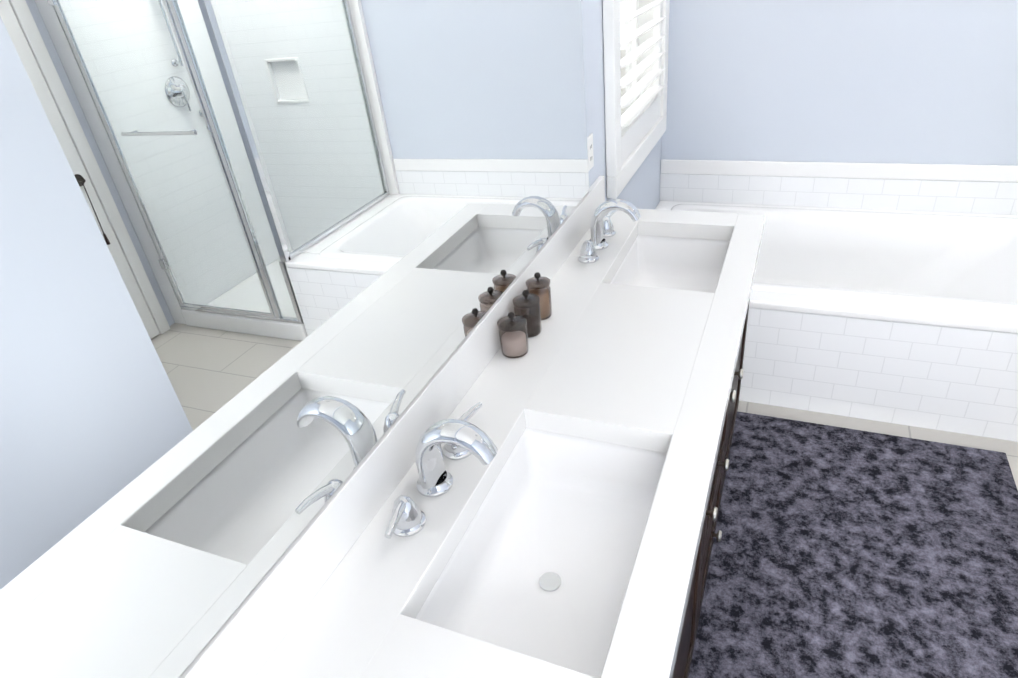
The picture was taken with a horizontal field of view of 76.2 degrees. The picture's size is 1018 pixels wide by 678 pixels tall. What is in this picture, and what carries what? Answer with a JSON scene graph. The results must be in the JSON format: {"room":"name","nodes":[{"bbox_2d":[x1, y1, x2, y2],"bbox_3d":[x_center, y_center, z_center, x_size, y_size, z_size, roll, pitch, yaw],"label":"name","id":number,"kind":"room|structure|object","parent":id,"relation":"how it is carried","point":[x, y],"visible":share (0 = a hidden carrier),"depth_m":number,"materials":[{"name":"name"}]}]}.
{"room":"bathroom","nodes":[
{"label":"bathroom","id":0,"kind":"room"},
{"bbox_2d":[581,0,660,208],"bbox_3d":[-0.171,-0.380,1.439,0.150,2.740,4.760,7,34,22],"label":"wall","id":1,"kind":"structure","parent":0,"point":[641,190],"depth_m":2.31,"materials":[{"name":"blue paint"}]},
{"bbox_2d":[0,0,588,677],"bbox_3d":[-0.200,-0.416,1.130,0.014,1.094,2.200,7,34,22],"label":"mirror","id":2,"kind":"object","parent":1,"relation":"attached to","point":[264,264],"visible":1,"depth_m":0.83,"materials":[{"name":"clear glass"}]},
{"bbox_2d":[179,176,604,677],"bbox_3d":[-0.103,0.059,1.515,0.021,0.122,2.380,7,34,22],"label":"backsplash","id":3,"kind":"structure","parent":1,"relation":"attached to","point":[250,636],"depth_m":1.15,"materials":[{"name":"white stone"}]},
{"bbox_2d":[587,133,593,171],"bbox_3d":[0.282,-0.646,2.253,0.008,0.116,0.072,7,34,22],"label":"electrical outlet","id":4,"kind":"object","parent":1,"relation":"attached to","point":[590,151],"visible":0.83,"depth_m":2.25,"materials":[{"name":"white plastic"}]},
{"bbox_2d":[620,0,654,129],"bbox_3d":[0.421,-1.498,2.532,0.147,1.480,0.870,7,34,22],"label":"window","id":5,"kind":"structure","parent":1,"relation":"in","point":[636,23],"depth_m":3.02,"materials":[{"name":"white glass"}]},
{"bbox_2d":[603,0,669,198],"bbox_3d":[0.502,-1.487,2.499,0.086,1.610,1.000,7,34,22],"label":"window shutter","id":6,"kind":"object","parent":5,"relation":"attached to","point":[641,122],"visible":1,"depth_m":2.63,"materials":[{"name":"white wood"}]},
{"bbox_2d":[661,0,1017,165],"bbox_3d":[2.085,-1.382,2.652,2.850,2.740,0.150,7,34,22],"label":"wall","id":7,"kind":"structure","parent":0,"point":[897,81],"depth_m":2.97,"materials":[{"name":"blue paint"}]},
{"bbox_2d":[737,401,1017,489],"bbox_3d":[1.347,0.991,1.603,3.150,0.060,4.760,7,34,22],"label":"floor","id":8,"kind":"structure","parent":0,"point":[1009,448],"depth_m":2.56,"materials":[{"name":"tile"}]},
{"bbox_2d":[531,224,763,677],"bbox_3d":[0.214,0.547,1.682,0.596,0.836,2.376,7,34,22],"label":"bathroom vanity","id":9,"kind":"object","parent":8,"relation":"on","point":[627,369],"depth_m":1.57,"materials":[{"name":"black"}]},
{"bbox_2d":[255,209,764,677],"bbox_3d":[0.167,0.168,1.455,0.588,0.054,2.380,7,34,22],"label":"countertop","id":10,"kind":"structure","parent":9,"relation":"on","point":[363,623],"depth_m":1.16,"materials":[{"name":"white stone"}]},
{"bbox_2d":[384,402,497,538],"bbox_3d":[-0.103,0.221,1.208,0.179,0.163,0.376,7,34,22],"label":"faucet","id":11,"kind":"object","parent":10,"relation":"on","point":[461,437],"visible":1,"depth_m":1.17,"materials":[{"name":"silver metal"}]},
{"bbox_2d":[497,312,528,357],"bbox_3d":[0.010,-0.017,1.624,0.074,0.114,0.074,7,34,22],"label":"jar","id":12,"kind":"object","parent":10,"relation":"on","point":[513,334],"visible":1,"depth_m":1.60,"materials":[{"name":"clear glass"}]},
{"bbox_2d":[513,290,541,337],"bbox_3d":[0.048,-0.072,1.698,0.071,0.124,0.071,7,34,22],"label":"jar","id":13,"kind":"object","parent":10,"relation":"on","point":[526,304],"visible":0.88,"depth_m":1.67,"materials":[{"name":"clear glass"}]},
{"bbox_2d":[526,272,551,319],"bbox_3d":[0.082,-0.122,1.766,0.067,0.131,0.067,7,34,22],"label":"jar","id":14,"kind":"object","parent":10,"relation":"on","point":[538,284],"visible":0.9,"depth_m":1.74,"materials":[{"name":"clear glass"}]},
{"bbox_2d":[415,416,666,675],"bbox_3d":[0.093,0.418,1.240,0.349,0.158,0.568,7,34,22],"label":"sink","id":15,"kind":"object","parent":10,"relation":"in","point":[541,566],"depth_m":1.34,"materials":[{"name":"white ceramic"}]},
{"bbox_2d":[578,199,640,263],"bbox_3d":[0.336,-0.372,2.097,0.179,0.163,0.376,7,34,22],"label":"faucet","id":16,"kind":"object","parent":10,"relation":"on","point":[601,226],"visible":1,"depth_m":2.06,"materials":[{"name":"silver metal"}]},
{"bbox_2d":[603,232,730,307],"bbox_3d":[0.529,-0.171,2.122,0.349,0.158,0.514,7,34,22],"label":"sink","id":17,"kind":"object","parent":10,"relation":"in","point":[658,267],"depth_m":2.29,"materials":[{"name":"white ceramic"}]},
{"bbox_2d":[655,159,1017,441],"bbox_3d":[1.469,-0.271,2.900,1.796,0.717,1.072,7,34,22],"label":"bathtub","id":18,"kind":"object","parent":8,"relation":"on","point":[885,292],"visible":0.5,"depth_m":2.80,"materials":[{"name":"tile"}]},
{"bbox_2d":[688,411,1017,677],"bbox_3d":[0.897,0.963,1.664,1.030,0.012,2.360,7,34,22],"label":"rug","id":19,"kind":"object","parent":8,"relation":"on","point":[838,552],"visible":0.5,"depth_m":2.05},
{"label":"outside","id":20,"kind":"structure","parent":0,"visible":0},
{"bbox_2d":[620,49,625,115],"bbox_3d":[-2.039,-0.538,4.816,5.850,0.080,18.000,7,34,22],"label":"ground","id":21,"kind":"structure","parent":20,"point":[624,89],"depth_m":9.52,"materials":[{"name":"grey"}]}
]}

